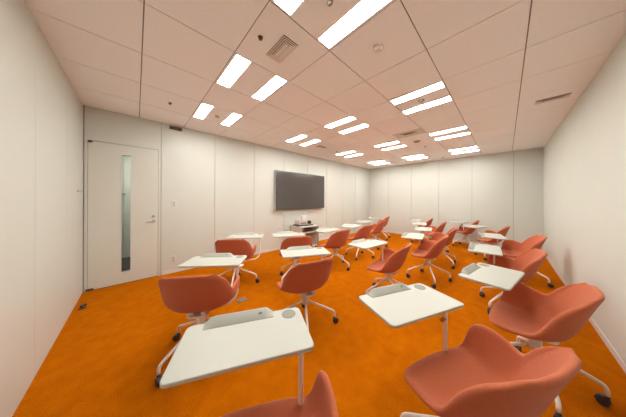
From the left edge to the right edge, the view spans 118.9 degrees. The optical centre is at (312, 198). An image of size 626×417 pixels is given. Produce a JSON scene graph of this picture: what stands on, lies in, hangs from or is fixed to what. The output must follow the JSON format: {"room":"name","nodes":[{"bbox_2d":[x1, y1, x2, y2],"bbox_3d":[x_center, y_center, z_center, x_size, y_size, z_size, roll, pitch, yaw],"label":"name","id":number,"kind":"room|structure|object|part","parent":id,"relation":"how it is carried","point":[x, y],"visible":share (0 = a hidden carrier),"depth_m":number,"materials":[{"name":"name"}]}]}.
{"room":"classroom","nodes":[
{"label":"classroom","id":0,"kind":"room"},
{"bbox_2d":[0,0,82,416],"bbox_3d":[-1.744,0.003,0.899,0.120,2.821,5.331,0,0,-44],"label":"wall","id":1,"kind":"structure","parent":0,"point":[41,111],"depth_m":1.44,"materials":[{"name":"grey paint"}]},
{"bbox_2d":[83,105,368,291],"bbox_3d":[-0.462,0.009,5.735,8.620,2.821,0.120,0,0,-44],"label":"wall","id":2,"kind":"structure","parent":0,"point":[221,187],"depth_m":4.01,"materials":[{"name":"grey paint"}]},
{"bbox_2d":[85,140,157,291],"bbox_3d":[-3.133,0.252,3.082,0.841,2.297,0.102,0,0,-44],"label":"door","id":3,"kind":"structure","parent":2,"relation":"in","point":[122,179],"depth_m":3.06,"materials":[{"name":"laminate"}]},
{"bbox_3d":[-3.146,0.238,3.111,0.106,1.935,0.006,0,0,-44],"label":"glass pane","id":4,"kind":"part","parent":3,"relation":"part of","materials":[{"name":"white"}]},
{"bbox_2d":[171,255,175,262],"bbox_3d":[-2.668,1.148,3.535,0.075,0.125,0.012,0,0,-44],"label":"wall outlet","id":5,"kind":"object","parent":2,"relation":"attached to","point":[173,258],"visible":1,"depth_m":3.53,"materials":[{"name":"white plastic"}]},
{"bbox_2d":[169,126,181,130],"bbox_3d":[-2.625,-1.350,3.537,0.190,0.050,0.054,0,0,-44],"label":"sensor","id":6,"kind":"object","parent":2,"relation":"attached to","point":[170,127],"visible":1,"depth_m":3.52,"materials":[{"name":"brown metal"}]},
{"bbox_2d":[162,231,356,274],"bbox_3d":[-0.099,1.388,6.001,7.478,0.065,0.006,0,0,-44],"label":"baseboard","id":7,"kind":"structure","parent":2,"relation":"attached to","point":[278,248],"depth_m":4.67,"materials":[{"name":"white"}]},
{"bbox_2d":[274,170,323,209],"bbox_3d":[-0.344,-0.239,5.689,1.928,1.082,0.106,0,0,-44],"label":"wall screen","id":8,"kind":"object","parent":2,"relation":"attached to","point":[292,190],"visible":1,"depth_m":5.50,"materials":[{"name":"black glass"}]},
{"bbox_2d":[12,232,625,416],"bbox_3d":[1.429,1.477,3.740,9.000,0.100,5.397,0,0,-44],"label":"floor","id":9,"kind":"structure","parent":0,"point":[104,361],"depth_m":1.75,"materials":[{"name":"orange carpet"}]},
{"bbox_2d":[78,303,86,309],"bbox_3d":[-2.975,1.388,2.384,0.071,0.042,0.079,0,0,-44],"label":"door stop","id":10,"kind":"object","parent":9,"relation":"on","point":[84,304],"visible":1,"depth_m":2.37,"materials":[{"name":"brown metal"}]},
{"bbox_2d":[155,253,246,387],"bbox_3d":[-1.063,1.011,1.842,0.659,0.810,0.892,0,0,-10],"label":"chair","id":11,"kind":"object","parent":9,"relation":"on","point":[196,296],"visible":0.89,"depth_m":1.55,"materials":[{"name":"pink fabric"}]},
{"bbox_3d":[-1.119,1.236,1.552,0.025,0.224,0.328,0,0,24],"label":"leg","id":12,"kind":"part","parent":11,"relation":"part of","materials":[{"name":"white metal"}]},
{"bbox_3d":[-1.210,1.236,1.795,0.328,0.224,0.025,0,0,24],"label":"leg","id":13,"kind":"part","parent":11,"relation":"part of","materials":[{"name":"white metal"}]},
{"bbox_3d":[-1.039,1.023,1.700,0.170,0.038,0.190,0,0,-10],"label":"seat plate","id":14,"kind":"part","parent":11,"relation":"part of","materials":[{"name":"white plastic"}]},
{"bbox_3d":[-0.903,0.900,1.861,0.023,0.353,0.307,0,0,45],"label":"tablet arm","id":15,"kind":"part","parent":11,"relation":"part of","materials":[{"name":"white metal"}]},
{"bbox_2d":[215,232,263,285],"bbox_3d":[-1.272,1.010,3.168,0.755,0.810,0.930,0,0,-7],"label":"chair","id":16,"kind":"object","parent":9,"relation":"on","point":[236,244],"visible":0.64,"depth_m":2.90,"materials":[{"name":"pink fabric"}]},
{"bbox_3d":[-1.105,1.236,3.098,0.328,0.224,0.025,0,0,-14],"label":"leg","id":17,"kind":"part","parent":16,"relation":"part of","materials":[{"name":"white metal"}]},
{"bbox_3d":[-1.101,0.899,3.221,0.402,0.353,0.023,0,0,-43],"label":"tablet arm","id":18,"kind":"part","parent":16,"relation":"part of","materials":[{"name":"white metal"}]},
{"bbox_2d":[237,297,246,302],"bbox_3d":[-0.994,1.407,2.578,0.116,0.020,0.092,0,0,-40],"label":"floor outlet","id":19,"kind":"object","parent":9,"relation":"on","point":[243,299],"visible":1,"depth_m":2.57,"materials":[{"name":"metal"}]},
{"bbox_2d":[160,307,337,416],"bbox_3d":[-0.257,1.014,0.725,0.681,0.810,0.829,0,0,-15],"label":"chair","id":20,"kind":"object","parent":9,"relation":"on","point":[226,343],"visible":1,"depth_m":0.86,"materials":[{"name":"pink plastic"}]},
{"bbox_3d":[-0.119,0.903,0.777,0.023,0.353,0.251,0,0,32],"label":"tablet arm","id":21,"kind":"part","parent":20,"relation":"part of","materials":[{"name":"white metal"}]},
{"bbox_2d":[272,231,312,280],"bbox_3d":[-0.373,1.014,3.396,0.670,0.811,0.880,0,0,-20],"label":"chair","id":22,"kind":"object","parent":9,"relation":"on","point":[293,239],"visible":0.48,"depth_m":3.12,"materials":[{"name":"pink fabric"}]},
{"bbox_2d":[290,224,318,246],"bbox_3d":[-0.251,1.090,5.382,0.630,0.660,0.554,0,0,-44],"label":"cart","id":23,"kind":"object","parent":9,"relation":"on","point":[315,235],"visible":0.38,"depth_m":5.38,"materials":[{"name":"brown wood"}]},
{"bbox_3d":[-0.464,1.067,5.182,0.025,0.565,0.520,0,0,-44],"label":"panel","id":24,"kind":"part","parent":23,"relation":"part of","materials":[{"name":"brown wood"}]},
{"bbox_3d":[-0.042,1.068,5.587,0.025,0.565,0.520,0,0,-44],"label":"panel","id":25,"kind":"part","parent":23,"relation":"part of","materials":[{"name":"brown wood"}]},
{"bbox_3d":[0.146,1.074,5.392,0.036,0.574,0.020,0,0,-44],"label":"post","id":26,"kind":"part","parent":23,"relation":"part of","materials":[{"name":"silver metal"}]},
{"bbox_3d":[-0.284,0.751,5.353,0.532,0.018,0.332,0,0,-36],"label":"tray","id":27,"kind":"object","parent":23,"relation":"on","visible":0},
{"bbox_2d":[295,219,310,224],"bbox_3d":[-0.271,0.671,5.321,0.420,0.140,0.293,0,0,-36],"label":"projector","id":28,"kind":"object","parent":27,"relation":"on","point":[297,222],"visible":0.98,"depth_m":5.22,"materials":[{"name":"white plastic"}]},
{"bbox_2d":[300,215,306,219],"bbox_3d":[-0.275,0.539,5.373,0.150,0.125,0.121,0,0,-29],"label":"speaker","id":29,"kind":"object","parent":28,"relation":"on","point":[302,217],"visible":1,"depth_m":5.33},
{"bbox_2d":[277,245,338,330],"bbox_3d":[-0.089,1.015,2.160,0.744,0.811,0.906,0,0,-16],"label":"chair","id":30,"kind":"object","parent":9,"relation":"on","point":[303,279],"visible":0.89,"depth_m":1.91,"materials":[{"name":"pink fabric"}]},
{"bbox_3d":[-0.270,1.240,2.059,0.328,0.224,0.025,0,0,-7],"label":"leg","id":31,"kind":"part","parent":30,"relation":"part of","materials":[{"name":"white metal"}]},
{"bbox_3d":[-0.066,1.241,1.899,0.025,0.224,0.328,0,0,-7],"label":"leg","id":32,"kind":"part","parent":30,"relation":"part of","materials":[{"name":"white metal"}]},
{"bbox_3d":[-0.077,1.027,2.064,0.170,0.038,0.190,0,0,-30],"label":"seat plate","id":33,"kind":"part","parent":30,"relation":"part of","materials":[{"name":"white plastic"}]},
{"bbox_3d":[0.095,1.241,2.103,0.328,0.224,0.025,0,0,-7],"label":"leg","id":34,"kind":"part","parent":30,"relation":"part of","materials":[{"name":"white metal"}]},
{"bbox_2d":[314,227,349,270],"bbox_3d":[0.438,1.017,3.965,0.775,0.810,0.862,0,0,-40],"label":"chair","id":35,"kind":"object","parent":9,"relation":"on","point":[338,239],"visible":0.89,"depth_m":3.71,"materials":[{"name":"pink fabric"}]},
{"bbox_2d":[341,224,374,259],"bbox_3d":[1.127,1.020,4.667,0.764,0.810,0.840,0,0,-44],"label":"chair","id":36,"kind":"object","parent":9,"relation":"on","point":[364,232],"visible":0.8,"depth_m":4.38,"materials":[{"name":"pink fabric"}]},
{"bbox_2d":[356,220,387,249],"bbox_3d":[1.781,1.023,5.641,0.866,0.811,0.652,0,0,43],"label":"chair","id":37,"kind":"object","parent":9,"relation":"on","point":[376,229],"visible":0.7,"depth_m":5.39,"materials":[{"name":"pink fabric"}]},
{"bbox_2d":[368,216,389,239],"bbox_3d":[2.447,1.025,6.829,0.736,0.810,0.683,0,0,34],"label":"chair","id":38,"kind":"object","parent":9,"relation":"on","point":[370,217],"visible":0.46,"depth_m":6.66,"materials":[{"name":"pink plastic"}]},
{"bbox_2d":[348,238,411,293],"bbox_3d":[1.016,1.020,2.715,0.676,0.811,0.859,0,0,-38],"label":"chair","id":39,"kind":"object","parent":9,"relation":"on","point":[390,261],"visible":0.8,"depth_m":2.63,"materials":[{"name":"pink plastic"}]},
{"bbox_3d":[0.898,1.245,2.620,0.328,0.224,0.025,0,0,-12],"label":"leg","id":40,"kind":"part","parent":39,"relation":"part of","materials":[{"name":"white metal"}]},
{"bbox_2d":[408,218,432,241],"bbox_3d":[3.605,1.030,6.218,0.754,0.810,0.717,0,0,39],"label":"chair","id":41,"kind":"object","parent":9,"relation":"on","point":[428,222],"visible":0.48,"depth_m":6.09,"materials":[{"name":"pink plastic"}]},
{"bbox_2d":[401,232,451,288],"bbox_3d":[2.013,1.023,3.429,0.723,0.810,0.901,0,0,-29],"label":"chair","id":42,"kind":"object","parent":9,"relation":"on","point":[427,250],"visible":1,"depth_m":3.26,"materials":[{"name":"pink plastic"}]},
{"bbox_3d":[1.870,1.249,3.331,0.328,0.224,0.025,0,0,16],"label":"leg","id":43,"kind":"part","parent":42,"relation":"part of","materials":[{"name":"white metal"}]},
{"bbox_3d":[1.994,1.249,3.104,0.025,0.224,0.328,0,0,16],"label":"leg","id":44,"kind":"part","parent":42,"relation":"part of","materials":[{"name":"white metal"}]},
{"bbox_3d":[2.222,1.250,3.229,0.328,0.224,0.025,0,0,16],"label":"leg","id":45,"kind":"part","parent":42,"relation":"part of","materials":[{"name":"white metal"}]},
{"bbox_2d":[412,222,448,252],"bbox_3d":[3.312,1.029,5.242,0.857,0.811,0.669,0,0,30],"label":"chair","id":46,"kind":"object","parent":9,"relation":"on","point":[440,228],"visible":0.59,"depth_m":5.14,"materials":[{"name":"pink plastic"}]},
{"bbox_2d":[414,226,457,268],"bbox_3d":[2.796,1.027,4.248,0.840,0.811,0.708,0,0,39],"label":"chair","id":47,"kind":"object","parent":9,"relation":"on","point":[436,235],"visible":0.63,"depth_m":4.15,"materials":[{"name":"pink plastic"}]},
{"bbox_2d":[448,220,479,245],"bbox_3d":[4.633,1.035,5.642,0.740,0.811,0.732,0,0,-29],"label":"chair","id":48,"kind":"object","parent":9,"relation":"on","point":[466,231],"visible":0.86,"depth_m":5.59,"materials":[{"name":"pink fabric"}]},
{"bbox_2d":[359,283,581,416],"bbox_3d":[0.771,1.019,1.038,0.656,0.811,0.876,0,0,-22],"label":"chair","id":49,"kind":"object","parent":9,"relation":"on","point":[485,375],"visible":1,"depth_m":1.00,"materials":[{"name":"pink fabric"}]},
{"bbox_3d":[0.662,1.244,1.024,0.328,0.224,0.025,0,0,32],"label":"leg","id":50,"kind":"part","parent":49,"relation":"part of","materials":[{"name":"white metal"}]},
{"bbox_3d":[0.839,0.907,1.085,0.023,0.353,0.233,0,0,7],"label":"tablet arm","id":51,"kind":"part","parent":49,"relation":"part of","materials":[{"name":"white metal"}]},
{"bbox_2d":[461,224,510,260],"bbox_3d":[4.300,1.033,4.577,0.738,0.811,0.972,0,0,-16],"label":"chair","id":52,"kind":"object","parent":9,"relation":"on","point":[503,231],"visible":0.63,"depth_m":4.46,"materials":[{"name":"pink fabric"}]},
{"bbox_2d":[468,243,546,313],"bbox_3d":[2.552,1.026,2.465,0.756,0.811,0.824,0,0,41],"label":"chair","id":53,"kind":"object","parent":9,"relation":"on","point":[528,262],"visible":0.57,"depth_m":2.45,"materials":[{"name":"pink fabric"}]},
{"bbox_3d":[2.498,1.251,2.558,0.025,0.224,0.328,0,0,-12],"label":"leg","id":54,"kind":"part","parent":53,"relation":"part of","materials":[{"name":"white metal"}]},
{"bbox_3d":[2.356,1.251,2.341,0.328,0.224,0.025,0,0,-12],"label":"leg","id":55,"kind":"part","parent":53,"relation":"part of","materials":[{"name":"white metal"}]},
{"bbox_2d":[478,232,553,287],"bbox_3d":[3.661,1.030,3.404,0.888,0.810,0.753,0,0,39],"label":"chair","id":56,"kind":"object","parent":9,"relation":"on","point":[510,248],"visible":0.61,"depth_m":3.41,"materials":[{"name":"pink fabric"}]},
{"bbox_2d":[458,263,611,416],"bbox_3d":[1.741,1.023,1.567,0.704,0.811,0.816,0,0,-23],"label":"chair","id":57,"kind":"object","parent":9,"relation":"on","point":[557,316],"visible":0.96,"depth_m":1.47,"materials":[{"name":"pink fabric"}]},
{"bbox_3d":[1.591,1.247,1.555,0.328,0.224,0.025,0,0,33],"label":"leg","id":58,"kind":"part","parent":57,"relation":"part of","materials":[{"name":"white metal"}]},
{"bbox_3d":[1.845,1.248,1.608,0.025,0.224,0.328,0,0,33],"label":"leg","id":59,"kind":"part","parent":57,"relation":"part of","materials":[{"name":"white metal"}]},
{"bbox_3d":[1.644,1.248,1.301,0.025,0.224,0.328,0,0,33],"label":"leg","id":60,"kind":"part","parent":57,"relation":"part of","materials":[{"name":"white metal"}]},
{"bbox_3d":[1.898,1.249,1.354,0.328,0.224,0.025,0,0,33],"label":"leg","id":61,"kind":"part","parent":57,"relation":"part of","materials":[{"name":"white metal"}]},
{"bbox_2d":[24,0,625,168],"bbox_3d":[1.339,-1.494,3.846,9.000,0.200,5.691,0,0,-44],"label":"ceiling","id":62,"kind":"structure","parent":0,"point":[495,59],"depth_m":1.93,"materials":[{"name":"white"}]},
{"bbox_2d":[192,102,242,125],"bbox_3d":[-1.623,-1.442,3.141,0.631,0.070,0.631,0,0,-44],"label":"ceiling light","id":63,"kind":"object","parent":62,"relation":"attached to","point":[204,111],"visible":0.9,"depth_m":3.11,"materials":[{"name":"white plastic"}]},
{"bbox_2d":[215,52,288,101],"bbox_3d":[-0.738,-1.438,2.217,0.631,0.070,0.631,0,0,-44],"label":"ceiling light","id":64,"kind":"object","parent":62,"relation":"attached to","point":[240,74],"visible":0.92,"depth_m":2.17,"materials":[{"name":"white plastic"}]},
{"bbox_2d":[266,35,297,63],"bbox_3d":[-0.294,-1.396,1.737,0.155,0.010,0.300,0,0,-44],"label":"ceiling vent","id":65,"kind":"object","parent":62,"relation":"in","point":[285,46],"visible":1,"depth_m":1.72,"materials":[{"name":"white metal"}]},
{"bbox_3d":[-0.294,-1.395,1.737,0.041,0.004,0.186,0,0,-44],"label":"louvre blade","id":66,"kind":"part","parent":65,"relation":"part of","materials":[{"name":"white metal"}]},
{"bbox_3d":[-0.294,-1.394,1.737,0.079,0.006,0.224,0,0,-44],"label":"louvre blade","id":67,"kind":"part","parent":65,"relation":"part of","materials":[{"name":"white metal"}]},
{"bbox_3d":[-0.294,-1.394,1.737,0.117,0.006,0.262,0,0,-44],"label":"louvre blade","id":68,"kind":"part","parent":65,"relation":"part of","materials":[{"name":"white metal"}]},
{"bbox_2d":[286,134,320,145],"bbox_3d":[-0.237,-1.436,4.468,0.631,0.070,0.631,0,0,-44],"label":"ceiling light","id":69,"kind":"object","parent":62,"relation":"attached to","point":[302,140],"visible":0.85,"depth_m":4.43,"materials":[{"name":"white plastic"}]},
{"bbox_2d":[271,0,394,49],"bbox_3d":[0.147,-1.434,1.294,0.631,0.070,0.631,0,0,-44],"label":"ceiling light","id":70,"kind":"object","parent":62,"relation":"attached to","point":[330,26],"visible":1,"depth_m":1.40,"materials":[{"name":"white plastic"}]},
{"bbox_2d":[327,0,332,6],"bbox_3d":[0.121,-1.389,1.312,0.044,0.020,0.044,0,0,-44],"label":"sensor","id":71,"kind":"object","parent":70,"relation":"attached to","point":[329,2],"visible":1,"depth_m":1.30,"materials":[{"name":"white plastic"}]},
{"bbox_2d":[324,116,369,133],"bbox_3d":[0.648,-1.432,3.545,0.631,0.070,0.631,0,0,-44],"label":"ceiling light","id":72,"kind":"object","parent":62,"relation":"attached to","point":[348,124],"visible":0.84,"depth_m":3.51,"materials":[{"name":"white plastic"}]},
{"bbox_2d":[335,151,363,157],"bbox_3d":[1.148,-1.430,5.795,0.631,0.070,0.631,0,0,-44],"label":"ceiling light","id":73,"kind":"object","parent":62,"relation":"attached to","point":[350,153],"visible":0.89,"depth_m":5.79,"materials":[{"name":"white plastic"}]},
{"bbox_2d":[373,43,383,52],"bbox_3d":[0.604,-1.383,1.704,0.090,0.030,0.090,0,0,-44],"label":"smoke detector","id":74,"kind":"object","parent":62,"relation":"attached to","point":[378,48],"visible":1,"depth_m":1.69,"materials":[{"name":"white plastic"}]},
{"bbox_2d":[369,161,388,164],"bbox_3d":[2.534,-1.425,7.122,0.631,0.070,0.631,0,0,-44],"label":"ceiling light","id":75,"kind":"object","parent":62,"relation":"attached to","point":[376,162],"visible":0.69,"depth_m":7.05,"materials":[{"name":"white plastic"}]},
{"bbox_2d":[374,141,405,150],"bbox_3d":[2.033,-1.427,4.872,0.631,0.070,0.631,0,0,-44],"label":"ceiling light","id":76,"kind":"object","parent":62,"relation":"attached to","point":[396,144],"visible":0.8,"depth_m":4.82,"materials":[{"name":"white plastic"}]},
{"bbox_2d":[392,128,425,138],"bbox_3d":[2.035,-1.385,3.938,0.360,0.014,0.560,0,0,-44],"label":"ceiling vent","id":77,"kind":"object","parent":62,"relation":"in","point":[419,130],"visible":1,"depth_m":3.91,"materials":[{"name":"white metal"}]},
{"bbox_2d":[402,154,427,159],"bbox_3d":[3.418,-1.421,6.199,0.631,0.070,0.631,0,0,-44],"label":"ceiling light","id":78,"kind":"object","parent":62,"relation":"attached to","point":[422,155],"visible":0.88,"depth_m":6.17,"materials":[{"name":"white plastic"}]},
{"bbox_2d":[390,80,452,114],"bbox_3d":[1.532,-1.429,2.621,0.631,0.070,0.631,0,0,-44],"label":"ceiling light","id":79,"kind":"object","parent":62,"relation":"attached to","point":[435,94],"visible":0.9,"depth_m":2.57,"materials":[{"name":"white plastic"}]},
{"bbox_2d":[429,126,470,140],"bbox_3d":[2.918,-1.423,3.948,0.631,0.070,0.631,0,0,-44],"label":"ceiling light","id":80,"kind":"object","parent":62,"relation":"attached to","point":[460,131],"visible":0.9,"depth_m":3.92,"materials":[{"name":"white plastic"}]},
{"bbox_2d":[448,146,479,153],"bbox_3d":[4.303,-1.417,5.275,0.631,0.070,0.631,0,0,-44],"label":"ceiling light","id":81,"kind":"object","parent":62,"relation":"attached to","point":[475,148],"visible":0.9,"depth_m":5.27,"materials":[{"name":"white plastic"}]},
{"bbox_2d":[535,93,571,104],"bbox_3d":[3.311,-1.381,2.556,0.130,0.010,0.300,0,0,-44],"label":"ceiling vent","id":82,"kind":"object","parent":62,"relation":"in","point":[567,95],"visible":1,"depth_m":2.54,"materials":[{"name":"white metal"}]},
{"bbox_2d":[369,147,543,249],"bbox_3d":[4.409,0.029,6.793,0.120,2.821,5.331,0,0,-44],"label":"wall","id":83,"kind":"structure","parent":0,"point":[502,190],"depth_m":6.04,"materials":[{"name":"grey paint"}]},
{"bbox_2d":[382,230,501,246],"bbox_3d":[4.356,1.406,6.749,0.008,0.065,5.075,0,0,-44],"label":"baseboard","id":84,"kind":"structure","parent":83,"relation":"attached to","point":[382,230],"depth_m":6.20,"materials":[{"name":"white"}]},
{"bbox_2d":[543,33,625,363],"bbox_3d":[3.135,0.023,1.965,8.640,2.821,0.120,0,0,-44],"label":"wall","id":85,"kind":"structure","parent":0,"point":[584,172],"depth_m":2.07,"materials":[{"name":"white paint"}]},
{"bbox_2d":[546,257,625,373],"bbox_3d":[3.082,1.401,2.008,8.391,0.065,0.008,0,0,-44],"label":"baseboard","id":86,"kind":"structure","parent":85,"relation":"attached to","point":[615,354],"depth_m":1.84,"materials":[{"name":"white"}]}
]}

